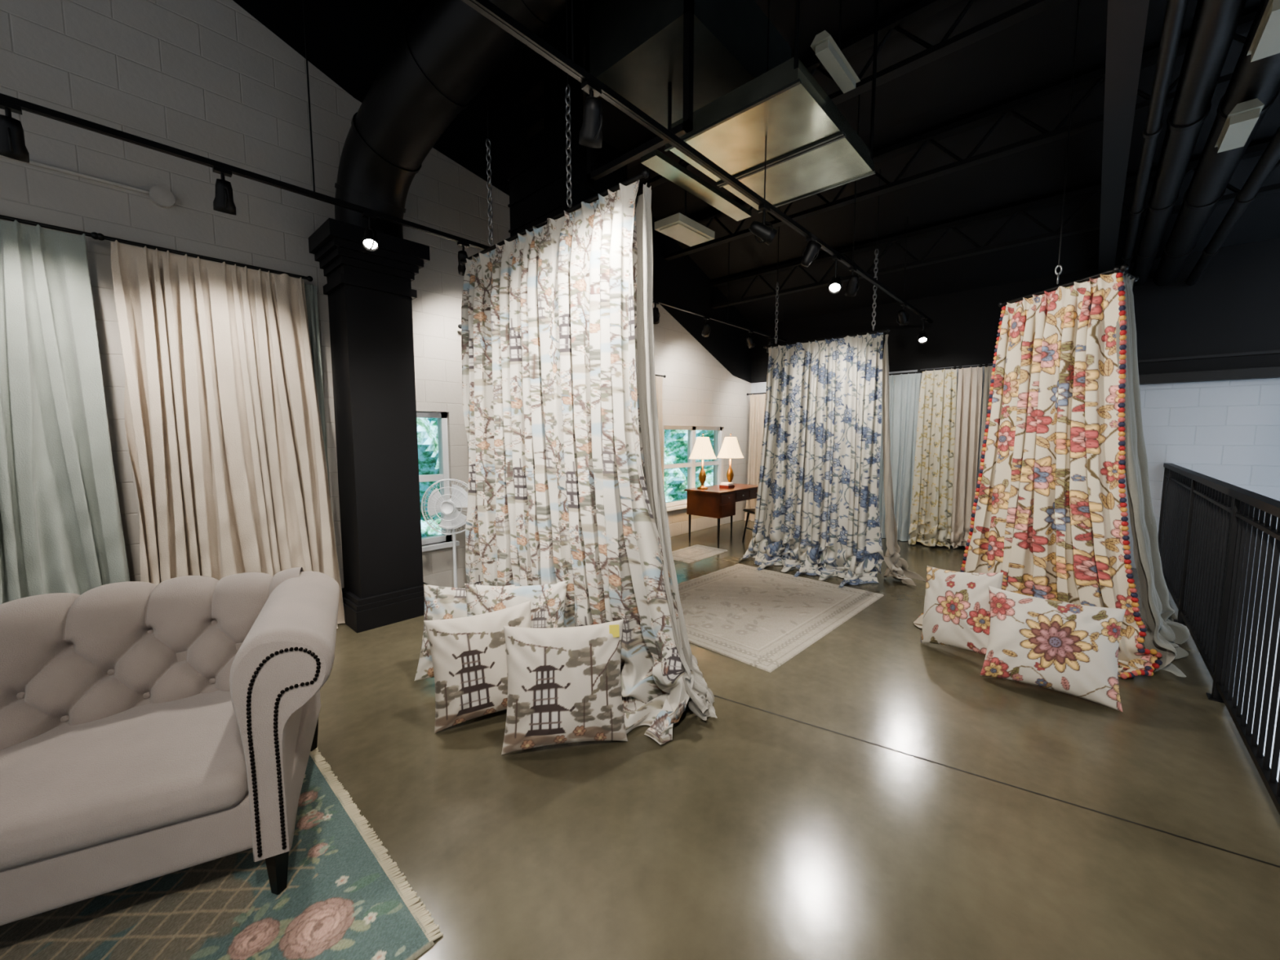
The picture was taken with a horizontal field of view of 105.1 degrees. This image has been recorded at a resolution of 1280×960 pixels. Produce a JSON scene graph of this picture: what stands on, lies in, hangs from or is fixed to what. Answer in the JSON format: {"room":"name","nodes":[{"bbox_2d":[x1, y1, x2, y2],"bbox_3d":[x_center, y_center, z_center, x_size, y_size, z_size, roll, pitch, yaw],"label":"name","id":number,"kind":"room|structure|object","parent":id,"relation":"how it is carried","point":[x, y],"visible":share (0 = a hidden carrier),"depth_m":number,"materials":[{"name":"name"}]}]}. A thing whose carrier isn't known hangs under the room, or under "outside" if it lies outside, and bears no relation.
{"room":"curtain fabric showroom","nodes":[
{"label":"curtain fabric showroom","id":0,"kind":"room"},
{"bbox_2d":[0,0,752,588],"bbox_3d":[-1.829,-1.730,4.669,0.200,5.600,11.000,5,7,42],"label":"wall","id":1,"kind":"structure","parent":0,"point":[222,81],"depth_m":3.51,"materials":[{"name":"white paint"}]},
{"bbox_2d":[0,155,175,208],"bbox_3d":[-3.430,-1.776,2.739,0.040,0.120,1.210,5,7,42],"label":"junction box","id":2,"kind":"object","parent":1,"relation":"attached to","point":[160,196],"visible":0.95,"depth_m":3.06,"materials":[{"name":"paint"}]},
{"bbox_2d":[416,411,459,551],"bbox_3d":[-2.147,0.023,4.385,0.190,1.280,0.980,5,7,42],"label":"window","id":3,"kind":"structure","parent":1,"relation":"in","point":[432,426],"depth_m":4.63,"materials":[{"name":"white glass"}]},
{"bbox_2d":[663,425,721,511],"bbox_3d":[0.842,-0.217,7.627,0.190,1.230,1.610,5,7,42],"label":"window","id":4,"kind":"structure","parent":1,"relation":"in","point":[681,473],"depth_m":7.51,"materials":[{"name":"white glass"}]},
{"bbox_2d":[316,519,1279,959],"bbox_3d":[0.077,1.367,3.191,5.380,0.300,11.000,5,7,42],"label":"floor","id":5,"kind":"structure","parent":0,"point":[748,833],"depth_m":1.95,"materials":[{"name":"concrete"}]},
{"bbox_2d":[0,214,129,604],"bbox_3d":[-3.621,-0.074,2.469,0.208,2.684,1.413,5,7,43],"label":"curtain","id":6,"kind":"object","parent":5,"relation":"on","point":[61,531],"visible":0.71,"depth_m":2.80,"materials":[{"name":"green fabric"}]},
{"bbox_2d":[0,746,443,959],"bbox_3d":[-2.195,1.392,1.171,1.960,0.015,2.625,5,7,42],"label":"area rug","id":7,"kind":"object","parent":5,"relation":"on","point":[344,897],"visible":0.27,"depth_m":1.53,"materials":[{"name":"fabric"}]},
{"bbox_2d":[0,567,339,925],"bbox_3d":[-1.867,0.881,1.679,1.496,0.914,0.972,-3,6,-27],"label":"sofa","id":8,"kind":"object","parent":7,"relation":"on","point":[148,731],"visible":1,"depth_m":1.57,"materials":[{"name":"fabric"}]},
{"bbox_2d":[97,233,346,628],"bbox_3d":[-2.763,-0.158,3.388,0.219,2.684,1.169,5,7,42],"label":"curtain","id":9,"kind":"object","parent":5,"relation":"on","point":[223,424],"visible":0.8,"depth_m":3.33,"materials":[{"name":"beige fabric"}]},
{"bbox_2d":[303,282,330,497],"bbox_3d":[-2.494,-0.176,3.832,0.060,2.640,0.119,3,6,26],"label":"curtain","id":10,"kind":"object","parent":5,"relation":"on","point":[310,291],"visible":0.33,"depth_m":3.77,"materials":[{"name":"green fabric"}]},
{"bbox_2d":[308,217,430,633],"bbox_3d":[-2.104,-0.360,3.956,0.515,3.000,0.700,5,7,42],"label":"column","id":11,"kind":"structure","parent":5,"relation":"on","point":[371,295],"depth_m":3.82,"materials":[{"name":"black paint"}]},
{"bbox_2d":[334,0,571,238],"bbox_3d":[-0.900,-2.564,2.950,3.325,1.582,0.526,3,6,33],"label":"ventilation duct","id":12,"kind":"object","parent":11,"relation":"on","point":[451,51],"visible":0.82,"depth_m":3.14,"materials":[{"name":"black metal"}]},
{"bbox_2d":[421,478,468,587],"bbox_3d":[-1.604,0.549,4.232,0.477,1.138,0.380,0,5,-2],"label":"pedestal fan","id":13,"kind":"object","parent":5,"relation":"on","point":[453,518],"visible":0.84,"depth_m":4.13,"materials":[{"name":"white plastic"}]},
{"bbox_2d":[414,584,515,680],"bbox_3d":[-1.071,0.933,3.038,0.605,0.585,0.240,-2,6,-19],"label":"throw pillow","id":14,"kind":"object","parent":5,"relation":"on","point":[441,602],"visible":0.23,"depth_m":2.97,"materials":[{"name":"fabric"}]},
{"bbox_2d":[423,600,531,733],"bbox_3d":[-0.830,0.980,2.632,0.588,0.565,0.272,-2,6,-24],"label":"throw pillow","id":15,"kind":"object","parent":5,"relation":"on","point":[468,654],"visible":0.78,"depth_m":2.52,"materials":[{"name":"fabric"}]},
{"bbox_2d":[501,618,627,755],"bbox_3d":[-0.367,1.000,2.411,0.619,0.566,0.288,-1,5,-14],"label":"throw pillow","id":16,"kind":"object","parent":5,"relation":"on","point":[564,684],"visible":1,"depth_m":2.32,"materials":[{"name":"fabric"}]},
{"bbox_2d":[654,373,666,474],"bbox_3d":[0.108,-0.269,6.594,0.146,2.324,0.771,5,7,42],"label":"curtain","id":17,"kind":"object","parent":5,"relation":"on","point":[659,380],"visible":0.07,"depth_m":6.72,"materials":[{"name":"beige fabric"}]},
{"bbox_2d":[671,544,728,563],"bbox_3d":[0.681,0.930,6.243,0.500,0.014,0.850,5,7,42],"label":"area rug","id":18,"kind":"object","parent":5,"relation":"on","point":[690,554],"visible":0.87,"depth_m":6.22,"materials":[{"name":"beige carpet"}]},
{"bbox_2d":[684,483,758,547],"bbox_3d":[1.244,0.480,7.114,0.600,0.755,1.210,5,7,42],"label":"writing desk","id":19,"kind":"object","parent":5,"relation":"on","point":[716,502],"visible":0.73,"depth_m":6.71,"materials":[{"name":"brown wood"}]},
{"bbox_2d":[688,433,716,488],"bbox_3d":[0.874,-0.264,6.835,0.387,0.772,0.387,5,7,42],"label":"table lamp","id":20,"kind":"object","parent":19,"relation":"on","point":[702,450],"visible":1,"depth_m":6.73,"materials":[{"name":"white fabric"}]},
{"bbox_2d":[719,482,733,488],"bbox_3d":[1.232,0.077,6.952,0.150,0.073,0.150,5,7,42],"label":"stacked books","id":21,"kind":"object","parent":19,"relation":"on","point":[722,485],"visible":1,"depth_m":6.91,"materials":[{"name":"white paper"}]},
{"bbox_2d":[716,433,743,486],"bbox_3d":[1.315,-0.291,7.135,0.387,0.772,0.387,5,7,42],"label":"table lamp","id":22,"kind":"object","parent":19,"relation":"on","point":[730,448],"visible":0.9,"depth_m":7.03,"materials":[{"name":"white fabric"}]},
{"bbox_2d":[742,508,755,541],"bbox_3d":[1.722,0.428,6.776,0.440,0.922,0.463,-2,5,-17],"label":"wooden chair","id":23,"kind":"object","parent":5,"relation":"on","point":[748,511],"visible":0.13,"depth_m":6.90,"materials":[{"name":"brown wood"}]},
{"bbox_2d":[744,392,765,521],"bbox_3d":[2.129,-0.378,8.351,0.790,2.224,0.133,5,7,42],"label":"curtain","id":24,"kind":"object","parent":5,"relation":"on","point":[757,402],"visible":0.3,"depth_m":8.49,"materials":[{"name":"beige fabric"}]},
{"bbox_2d":[677,564,884,672],"bbox_3d":[0.988,1.097,4.412,1.600,0.014,2.100,5,7,44],"label":"area rug","id":25,"kind":"object","parent":5,"relation":"on","point":[762,619],"visible":0.8,"depth_m":4.17,"materials":[{"name":"beige carpet"}]},
{"bbox_2d":[878,370,925,541],"bbox_3d":[3.561,-0.334,7.032,0.841,2.374,0.171,5,7,42],"label":"curtain","id":26,"kind":"object","parent":5,"relation":"on","point":[904,389],"visible":0.42,"depth_m":6.92,"materials":[{"name":"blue fabric"}]},
{"bbox_2d":[908,365,961,549],"bbox_3d":[3.914,-0.300,6.547,0.542,2.394,0.318,5,7,42],"label":"curtain","id":27,"kind":"object","parent":5,"relation":"on","point":[931,517],"visible":1,"depth_m":6.59,"materials":[{"name":"fabric"}]},
{"bbox_2d":[920,565,1003,655],"bbox_3d":[2.217,0.893,3.390,0.297,0.601,0.570,-3,6,-30],"label":"floral throw pillow","id":28,"kind":"object","parent":5,"relation":"on","point":[957,612],"visible":0.91,"depth_m":3.30,"materials":[{"name":"fabric"}]},
{"bbox_2d":[950,364,987,548],"bbox_3d":[4.213,-0.285,6.388,0.221,2.394,0.369,-3,6,-33],"label":"curtain","id":29,"kind":"object","parent":5,"relation":"on","point":[969,395],"visible":0.93,"depth_m":6.38,"materials":[{"name":"beige fabric"}]},
{"bbox_2d":[978,364,993,473],"bbox_3d":[4.560,-0.258,6.078,0.733,2.392,0.250,5,7,42],"label":"curtain","id":30,"kind":"object","parent":5,"relation":"on","point":[988,370],"visible":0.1,"depth_m":6.21,"materials":[{"name":"beige fabric"}]},
{"bbox_2d":[713,694,1279,867],"bbox_3d":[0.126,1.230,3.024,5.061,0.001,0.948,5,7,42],"label":"trim","id":31,"kind":"structure","parent":5,"relation":"on","point":[713,695],"depth_m":2.07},
{"bbox_2d":[980,586,1125,711],"bbox_3d":[2.438,0.972,2.914,0.639,0.529,0.366,4,7,39],"label":"floral throw pillow","id":32,"kind":"object","parent":5,"relation":"on","point":[1072,649],"visible":1,"depth_m":2.81,"materials":[{"name":"fabric"}]},
{"bbox_2d":[1158,462,1279,814],"bbox_3d":[2.072,0.775,1.413,0.080,1.200,10.787,5,7,42],"label":"railing","id":33,"kind":"object","parent":5,"relation":"on","point":[1204,520],"visible":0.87,"depth_m":2.69,"materials":[{"name":"black metal"}]},
{"bbox_2d":[416,0,1279,326],"bbox_3d":[1.741,-3.126,1.246,9.900,2.200,11.000,5,7,42],"label":"ceiling","id":34,"kind":"structure","parent":0,"point":[1033,55],"depth_m":4.70,"materials":[{"name":"black paint"}]},
{"bbox_2d":[0,0,786,342],"bbox_3d":[-1.046,-3.048,4.099,0.036,2.332,10.000,5,7,42],"label":"track rail","id":35,"kind":"object","parent":34,"relation":"hanging from","point":[27,106],"visible":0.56,"depth_m":2.94,"materials":[{"name":"black metal"}]},
{"bbox_2d":[0,100,29,163],"bbox_3d":[-2.878,-1.586,2.236,0.140,0.242,0.102,5,7,42],"label":"track spotlight","id":36,"kind":"object","parent":35,"relation":"hanging from","point":[12,144],"visible":1,"depth_m":2.22,"materials":[{"name":"black paint"}]},
{"bbox_2d":[212,165,235,215],"bbox_3d":[-2.367,-1.637,2.789,0.139,0.241,0.101,5,7,42],"label":"track spotlight","id":37,"kind":"object","parent":35,"relation":"hanging from","point":[223,202],"visible":1,"depth_m":2.76,"materials":[{"name":"black paint"}]},
{"bbox_2d":[361,212,378,252],"bbox_3d":[-1.848,-1.686,3.348,0.103,0.244,0.161,-3,6,-33],"label":"track spotlight","id":38,"kind":"object","parent":35,"relation":"hanging from","point":[370,241],"visible":1,"depth_m":3.33,"materials":[{"name":"black paint"}]},
{"bbox_2d":[457,241,469,275],"bbox_3d":[-1.384,-1.732,3.847,0.100,0.243,0.173,-1,5,-11],"label":"track spotlight","id":39,"kind":"object","parent":35,"relation":"hanging from","point":[462,255],"visible":0.64,"depth_m":3.82,"materials":[{"name":"black paint"}]},
{"bbox_2d":[653,301,659,324],"bbox_3d":[0.173,-1.886,5.534,0.101,0.243,0.171,0,5,-3],"label":"track spotlight","id":40,"kind":"object","parent":35,"relation":"hanging from","point":[655,311],"visible":0.82,"depth_m":5.50,"materials":[{"name":"black paint"}]},
{"bbox_2d":[701,316,711,337],"bbox_3d":[0.848,-1.953,6.266,0.101,0.242,0.175,0,5,-4],"label":"track spotlight","id":41,"kind":"object","parent":35,"relation":"hanging from","point":[705,332],"visible":1,"depth_m":6.24,"materials":[{"name":"black paint"}]},
{"bbox_2d":[746,330,755,348],"bbox_3d":[1.599,-2.026,7.073,0.127,0.243,0.165,1,5,12],"label":"track spotlight","id":42,"kind":"object","parent":35,"relation":"hanging from","point":[751,344],"visible":1,"depth_m":7.05,"materials":[{"name":"black paint"}]},
{"bbox_2d":[766,336,773,353],"bbox_3d":[2.006,-2.066,7.518,0.105,0.244,0.149,-1,5,-7],"label":"track spotlight","id":43,"kind":"object","parent":35,"relation":"hanging from","point":[770,343],"visible":0.48,"depth_m":7.48,"materials":[{"name":"black paint"}]},
{"bbox_2d":[485,84,493,246],"bbox_3d":[-1.033,-2.734,3.296,0.033,2.236,0.033,-1,5,-6],"label":"hanging chain","id":44,"kind":"object","parent":34,"relation":"hanging from","point":[489,161],"visible":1,"depth_m":3.35,"materials":[{"name":"metal"}]},
{"bbox_2d":[564,0,572,208],"bbox_3d":[-0.407,-2.682,2.724,0.033,2.236,0.033,-1,5,-6],"label":"hanging chain","id":45,"kind":"object","parent":34,"relation":"hanging from","point":[567,95],"visible":1,"depth_m":2.78,"materials":[{"name":"metal"}]},
{"bbox_2d":[459,168,717,744],"bbox_3d":[-0.544,-0.188,3.054,2.260,2.804,0.673,5,7,42],"label":"curtain","id":46,"kind":"object","parent":45,"relation":"hanging from","point":[566,482],"visible":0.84,"depth_m":2.84,"materials":[{"name":"fabric"}]},
{"bbox_2d":[464,580,568,627],"bbox_3d":[-0.726,0.905,2.882,0.634,0.610,0.229,-2,5,-17],"label":"throw pillow","id":47,"kind":"object","parent":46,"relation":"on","point":[547,600],"visible":0.25,"depth_m":2.87,"materials":[{"name":"fabric"}]},
{"bbox_2d":[654,160,715,246],"bbox_3d":[0.385,-2.845,4.092,0.260,1.542,0.500,5,7,42],"label":"light panel","id":48,"kind":"object","parent":34,"relation":"hanging from","point":[678,226],"visible":0.68,"depth_m":4.09,"materials":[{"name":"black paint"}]},
{"bbox_2d":[461,0,933,323],"bbox_3d":[1.147,-2.908,3.451,0.036,2.212,8.000,5,7,42],"label":"track rail","id":49,"kind":"object","parent":34,"relation":"hanging from","point":[486,8],"visible":0.83,"depth_m":2.36,"materials":[{"name":"black metal"}]},
{"bbox_2d":[578,79,602,148],"bbox_3d":[-0.203,-1.552,2.097,0.102,0.244,0.164,-2,6,-21],"label":"track spotlight","id":50,"kind":"object","parent":49,"relation":"hanging from","point":[590,133],"visible":1,"depth_m":2.07,"materials":[{"name":"black paint"}]},
{"bbox_2d":[748,204,777,244],"bbox_3d":[0.802,-1.657,3.196,0.183,0.235,0.101,0,5,-2],"label":"track spotlight","id":51,"kind":"object","parent":49,"relation":"hanging from","point":[766,233],"visible":1,"depth_m":3.17,"materials":[{"name":"black paint"}]},
{"bbox_2d":[800,237,821,266],"bbox_3d":[1.304,-1.724,3.724,0.141,0.196,0.108,5,7,42],"label":"track spotlight","id":52,"kind":"object","parent":49,"relation":"hanging from","point":[813,247],"visible":1,"depth_m":3.69,"materials":[{"name":"black paint"}]},
{"bbox_2d":[827,255,843,293],"bbox_3d":[1.628,-1.705,4.094,0.120,0.303,0.169,0,5,5],"label":"track spotlight","id":53,"kind":"object","parent":49,"relation":"hanging from","point":[835,286],"visible":1,"depth_m":4.07,"materials":[{"name":"black paint"}]},
{"bbox_2d":[844,266,859,297],"bbox_3d":[1.896,-1.759,4.369,0.103,0.244,0.164,0,5,-5],"label":"track spotlight","id":54,"kind":"object","parent":49,"relation":"hanging from","point":[851,291],"visible":1,"depth_m":4.35,"materials":[{"name":"black paint"}]},
{"bbox_2d":[896,302,909,326],"bbox_3d":[2.972,-1.867,5.546,0.168,0.242,0.128,-2,5,-19],"label":"track spotlight","id":55,"kind":"object","parent":49,"relation":"hanging from","point":[903,319],"visible":1,"depth_m":5.51,"materials":[{"name":"black paint"}]},
{"bbox_2d":[916,317,928,343],"bbox_3d":[3.578,-1.887,6.205,0.119,0.323,0.168,0,5,4],"label":"track spotlight","id":56,"kind":"object","parent":49,"relation":"hanging from","point":[922,339],"visible":1,"depth_m":6.19,"materials":[{"name":"black paint"}]},
{"bbox_2d":[585,0,879,221],"bbox_3d":[0.674,-2.884,3.344,1.330,1.738,1.600,5,7,42],"label":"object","id":57,"kind":"object","parent":34,"relation":"hanging from","point":[697,68],"visible":0.88,"depth_m":3.11,"materials":[{"name":"black paint"}]},
{"bbox_2d":[774,206,779,343],"bbox_3d":[1.625,-2.420,5.782,0.033,1.598,0.033,-1,5,-6],"label":"hanging chain","id":58,"kind":"object","parent":34,"relation":"hanging from","point":[777,294],"visible":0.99,"depth_m":5.80,"materials":[{"name":"metal"}]},
{"bbox_2d":[810,0,860,93],"bbox_3d":[1.123,-2.971,2.744,0.110,1.280,0.460,5,7,42],"label":"fluorescent light","id":59,"kind":"object","parent":34,"relation":"hanging from","point":[824,47],"visible":1,"depth_m":2.75,"materials":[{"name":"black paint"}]},
{"bbox_2d":[397,0,1279,309],"bbox_3d":[1.904,-3.051,1.409,9.489,1.880,8.170,5,7,42],"label":"ceiling trusses","id":60,"kind":"object","parent":34,"relation":"attached to","point":[924,9],"depth_m":4.34,"materials":[{"name":"black metal"}]},
{"bbox_2d":[871,168,880,330],"bbox_3d":[2.435,-2.352,5.041,0.033,1.599,0.033,-1,5,-6],"label":"hanging chain","id":61,"kind":"object","parent":34,"relation":"hanging from","point":[877,249],"visible":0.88,"depth_m":5.06,"materials":[{"name":"metal"}]},
{"bbox_2d":[738,328,925,588],"bbox_3d":[1.954,-0.274,5.215,1.919,2.584,0.902,5,7,42],"label":"curtain","id":62,"kind":"object","parent":61,"relation":"hanging from","point":[817,508],"visible":1,"depth_m":5.40,"materials":[{"name":"fabric"}]},
{"bbox_2d":[1054,0,1079,284],"bbox_3d":[2.869,-2.314,3.279,0.032,1.948,0.032,0,5,-2],"label":"hanging chain","id":63,"kind":"object","parent":34,"relation":"hanging from","point":[1060,265],"visible":1,"depth_m":3.28,"materials":[{"name":"metal"}]},
{"bbox_2d":[1097,0,1149,277],"bbox_3d":[1.618,-1.967,1.587,0.120,0.230,10.780,5,7,42],"label":"steel beam","id":64,"kind":"structure","parent":34,"relation":"attached to","point":[1126,20],"depth_m":2.54,"materials":[{"name":"black metal"}]},
{"bbox_2d":[751,237,1279,782],"bbox_3d":[5.571,-0.104,5.555,10.100,9.000,0.300,5,7,42],"label":"wall","id":65,"kind":"structure","parent":0,"point":[1208,349],"depth_m":5.18,"materials":[{"name":"black paint"}]},
{"bbox_2d":[1121,0,1279,286],"bbox_3d":[1.916,-1.793,1.328,0.606,0.226,10.780,5,7,42],"label":"pipes","id":66,"kind":"object","parent":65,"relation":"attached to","point":[1215,24],"visible":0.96,"depth_m":2.74,"materials":[{"name":"black metal"}]},
{"bbox_2d":[1214,97,1264,152],"bbox_3d":[2.984,-1.759,2.446,0.110,0.080,0.360,5,7,42],"label":"fluorescent light","id":67,"kind":"object","parent":66,"relation":"attached to","point":[1238,125],"visible":1,"depth_m":2.37,"materials":[{"name":"white plastic"}]},
{"bbox_2d":[1246,0,1279,62],"bbox_3d":[2.374,-1.701,1.814,0.110,0.080,0.360,5,7,42],"label":"fluorescent light","id":68,"kind":"object","parent":66,"relation":"attached to","point":[1265,42],"visible":1,"depth_m":1.84,"materials":[{"name":"white plastic"}]},
{"bbox_2d":[913,263,1190,679],"bbox_3d":[2.934,-0.074,3.384,1.706,2.530,0.918,2,6,23],"label":"curtain","id":69,"kind":"object","parent":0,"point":[1064,418],"visible":0.8,"depth_m":3.29,"materials":[{"name":"fabric"}]}
]}

